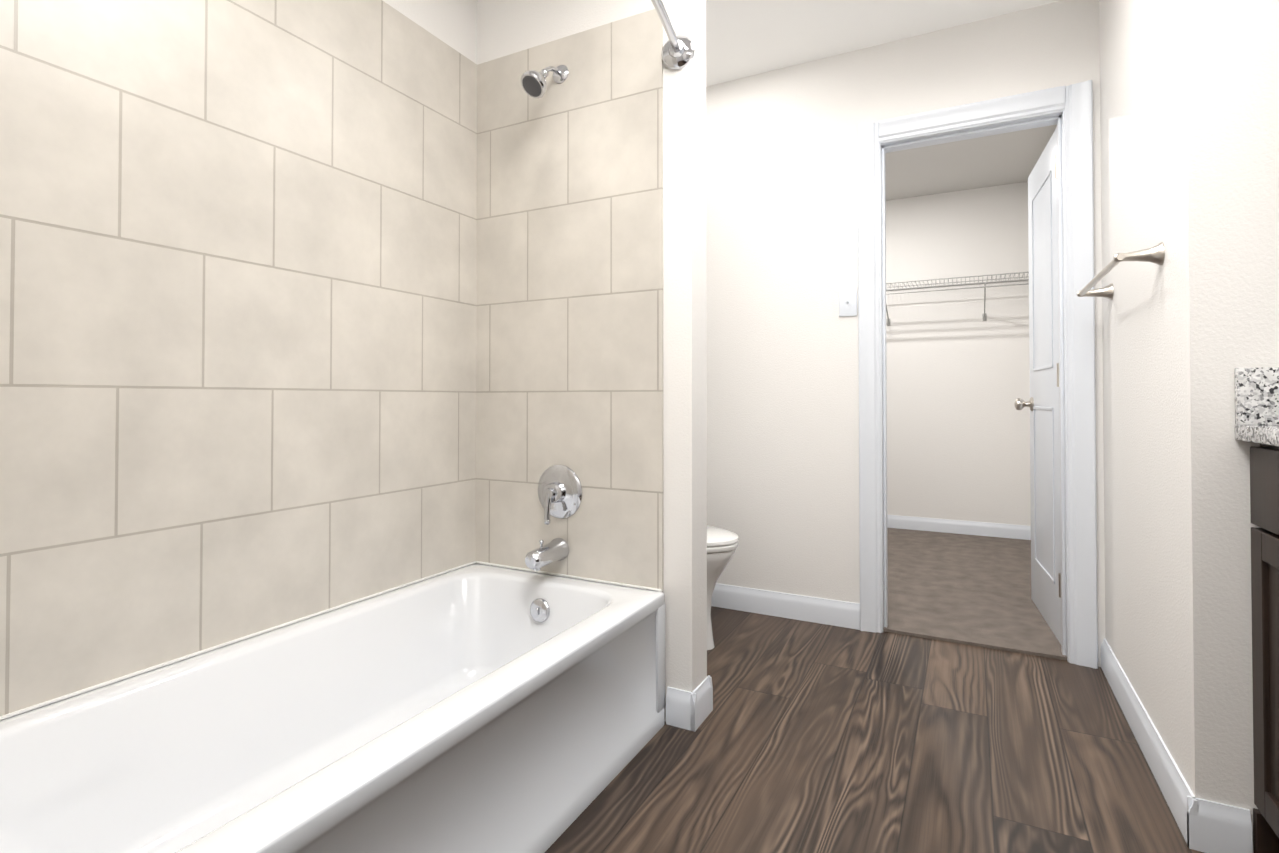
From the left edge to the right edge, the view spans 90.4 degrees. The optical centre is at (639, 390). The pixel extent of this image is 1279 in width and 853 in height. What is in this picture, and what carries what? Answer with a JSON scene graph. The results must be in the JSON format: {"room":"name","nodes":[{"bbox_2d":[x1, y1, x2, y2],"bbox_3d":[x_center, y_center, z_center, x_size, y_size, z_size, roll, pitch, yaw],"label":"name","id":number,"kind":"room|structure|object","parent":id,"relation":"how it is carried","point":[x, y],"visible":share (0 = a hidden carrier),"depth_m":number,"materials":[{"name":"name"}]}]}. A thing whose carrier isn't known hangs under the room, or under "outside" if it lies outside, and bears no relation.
{"room":"bathroom","nodes":[
{"label":"bathroom","id":0,"kind":"room"},
{"bbox_2d":[2,0,476,719],"bbox_3d":[-0.461,-0.222,2.577,0.115,2.420,6.080,0,-1,28],"label":"wall","id":1,"kind":"structure","parent":0,"point":[452,24],"depth_m":2.12,"materials":[{"name":"white paint"}]},
{"bbox_2d":[0,0,476,715],"bbox_3d":[-0.930,-0.285,1.544,0.008,1.742,1.555,0,-1,28],"label":"wall tile","id":2,"kind":"structure","parent":1,"relation":"attached to","point":[238,264],"depth_m":1.47,"materials":[{"name":"beige tile"}]},
{"bbox_2d":[0,561,661,719],"bbox_3d":[-0.607,0.584,1.365,0.720,0.004,1.539,0,-1,28],"label":"trim","id":3,"kind":"structure","parent":1,"relation":"attached to","point":[161,665],"depth_m":1.55,"materials":[{"name":"white"}]},
{"bbox_2d":[477,0,706,720],"bbox_3d":[-0.184,-0.228,2.097,0.820,2.420,0.115,0,-1,28],"label":"wall","id":4,"kind":"structure","parent":0,"point":[506,27],"depth_m":1.89,"materials":[{"name":"white paint"}]},
{"bbox_2d":[476,9,663,589],"bbox_3d":[-0.250,-0.278,2.062,0.720,1.742,0.008,0,-1,28],"label":"wall tile","id":5,"kind":"structure","parent":4,"relation":"attached to","point":[569,332],"depth_m":2.03,"materials":[{"name":"beige tile"}]},
{"bbox_2d":[521,65,567,98],"bbox_3d":[-0.305,-0.986,2.002,0.084,0.152,0.168,0,-1,28],"label":"shower head","id":6,"kind":"object","parent":5,"relation":"attached to","point":[533,84],"visible":1,"depth_m":1.96},
{"bbox_2d":[525,538,568,570],"bbox_3d":[-0.293,0.505,1.982,0.072,0.087,0.158,0,-1,28],"label":"tub spout","id":7,"kind":"object","parent":5,"relation":"attached to","point":[552,551],"visible":1,"depth_m":1.96,"materials":[{"name":"silver metal"}]},
{"bbox_2d":[538,465,581,524],"bbox_3d":[-0.276,0.330,2.018,0.172,0.181,0.081,0,-1,28],"label":"shower valve","id":8,"kind":"object","parent":5,"relation":"attached to","point":[559,491],"visible":1,"depth_m":2.02,"materials":[{"name":"silver metal"}]},
{"bbox_2d":[651,0,694,69],"bbox_3d":[-0.217,-1.011,1.183,0.156,0.100,1.572,0,-1,28],"label":"curtain rod","id":9,"kind":"object","parent":4,"relation":"attached to","point":[678,52],"visible":1,"depth_m":1.86,"materials":[{"name":"silver metal"}]},
{"bbox_2d":[666,675,712,718],"bbox_3d":[-0.135,0.930,2.128,0.804,0.104,0.014,0,-1,28],"label":"baseboard","id":10,"kind":"structure","parent":4,"relation":"attached to","point":[698,704],"depth_m":1.86,"materials":[{"name":"white wood"}]},
{"bbox_2d":[545,606,1203,852],"bbox_3d":[0.197,0.996,0.908,2.810,0.060,3.757,0,-1,28],"label":"floor","id":11,"kind":"structure","parent":0,"point":[808,737],"depth_m":1.67,"materials":[{"name":"brown wood"}]},
{"bbox_2d":[0,563,664,852],"bbox_3d":[-0.601,0.779,1.359,0.731,0.385,1.537,0,-1,28],"label":"bathtub","id":12,"kind":"object","parent":11,"relation":"on","point":[477,708],"visible":1,"depth_m":1.35,"materials":[{"name":"white ceramic"}]},
{"bbox_2d":[707,525,738,649],"bbox_3d":[0.037,0.601,2.568,0.750,0.775,0.450,0,-1,28],"label":"toilet","id":13,"kind":"object","parent":11,"relation":"on","point":[722,545],"visible":0.08,"depth_m":2.39,"materials":[{"name":"white ceramic"}]},
{"bbox_2d":[1250,446,1278,852],"bbox_3d":[1.145,0.526,0.516,0.528,0.868,1.530,0,-1,28],"label":"bathroom vanity","id":14,"kind":"object","parent":11,"relation":"on","point":[1264,461],"depth_m":1.25,"materials":[{"name":"wood"}]},
{"bbox_2d":[1235,423,1278,446],"bbox_3d":[1.132,0.076,0.520,0.548,0.032,1.544,0,-1,28],"label":"countertop","id":15,"kind":"structure","parent":14,"relation":"on","point":[1266,434],"depth_m":1.24,"materials":[{"name":"white stone"}]},
{"bbox_2d":[706,0,1061,200],"bbox_3d":[0.734,-1.480,1.971,2.810,0.080,6.080,0,-1,28],"label":"ceiling","id":16,"kind":"structure","parent":0,"point":[745,38],"depth_m":2.62,"materials":[{"name":"white paint"}]},
{"bbox_2d":[706,0,1067,603],"bbox_3d":[0.769,-0.219,2.796,1.865,2.420,0.115,0,-1,28],"label":"wall","id":17,"kind":"structure","parent":0,"point":[782,375],"depth_m":2.77,"materials":[{"name":"white paint"}]},
{"bbox_2d":[711,583,859,629],"bbox_3d":[0.418,0.940,2.890,1.141,0.104,0.014,0,-1,28],"label":"baseboard","id":18,"kind":"structure","parent":17,"relation":"attached to","point":[772,603],"depth_m":2.76,"materials":[{"name":"white wood"}]},
{"bbox_2d":[839,288,856,316],"bbox_3d":[0.874,-0.371,2.667,0.072,0.118,0.019,0,-1,28],"label":"light switch","id":19,"kind":"object","parent":17,"relation":"attached to","point":[847,301],"visible":1,"depth_m":2.67,"materials":[{"name":"white plastic"}]},
{"bbox_2d":[858,80,1097,668],"bbox_3d":[1.301,-0.061,2.517,0.805,2.096,0.163,0,-1,28],"label":"door frame","id":20,"kind":"structure","parent":17,"relation":"attached to","point":[1074,102],"depth_m":2.36,"materials":[{"name":"white wood"}]},
{"bbox_2d":[886,182,1030,525],"bbox_3d":[1.836,-0.193,4.743,1.960,2.420,0.115,0,-1,28],"label":"wall","id":21,"kind":"structure","parent":0,"point":[958,423],"depth_m":4.46,"materials":[{"name":"white paint"}]},
{"bbox_2d":[886,271,1028,325],"bbox_3d":[1.734,-0.613,4.553,1.943,0.265,0.326,0,-1,28],"label":"wire shelf","id":22,"kind":"object","parent":21,"relation":"attached to","point":[957,284],"visible":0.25,"depth_m":4.25,"materials":[{"name":"grey metal"}]},
{"bbox_2d":[887,515,1030,539],"bbox_3d":[1.802,0.964,4.672,1.890,0.104,0.014,0,-1,28],"label":"baseboard","id":23,"kind":"structure","parent":21,"relation":"attached to","point":[893,521],"depth_m":4.44,"materials":[{"name":"white wood"}]},
{"bbox_2d":[883,528,1066,660],"bbox_3d":[1.284,1.028,3.769,2.095,0.072,2.323,0,-1,28],"label":"floor","id":24,"kind":"structure","parent":0,"point":[972,590],"depth_m":3.09,"materials":[{"name":"beige carpet"}]},
{"bbox_2d":[1067,0,1104,666],"bbox_3d":[1.638,-0.225,2.343,0.095,2.420,0.115,0,-1,28],"label":"wall","id":25,"kind":"structure","parent":0,"point":[1083,44],"depth_m":2.28,"materials":[{"name":"white paint"}]},
{"bbox_2d":[1014,128,1060,643],"bbox_3d":[1.740,-0.018,2.706,0.181,1.992,0.634,0,-1,22],"label":"door","id":26,"kind":"structure","parent":25,"relation":"in","point":[1042,403],"depth_m":2.68,"materials":[{"name":"white wood"}]},
{"bbox_2d":[1056,0,1278,852],"bbox_3d":[2.284,-0.221,2.686,0.735,2.420,3.350,0,-1,28],"label":"wall block","id":27,"kind":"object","parent":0,"point":[1189,111],"visible":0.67,"depth_m":1.38,"materials":[{"name":"white paint"}]},
{"bbox_2d":[1077,242,1164,299],"bbox_3d":[1.384,-0.332,1.859,0.097,0.056,0.676,0,-1,28],"label":"towel bar","id":28,"kind":"object","parent":27,"relation":"attached to","point":[1155,254],"visible":1,"depth_m":1.60,"materials":[{"name":"silver metal"}]},
{"bbox_2d":[1101,638,1225,852],"bbox_3d":[1.418,0.926,1.797,0.034,0.104,1.029,0,-1,28],"label":"baseboard","id":29,"kind":"structure","parent":27,"relation":"attached to","point":[1206,826],"depth_m":1.50,"materials":[{"name":"white wood"}]},
{"bbox_2d":[1234,367,1278,422],"bbox_3d":[1.485,0.010,1.197,0.547,0.118,0.020,0,-1,28],"label":"backsplash","id":30,"kind":"structure","parent":0,"relation":"attached to","point":[1256,389],"depth_m":1.30,"materials":[{"name":"white stone"}]}
]}

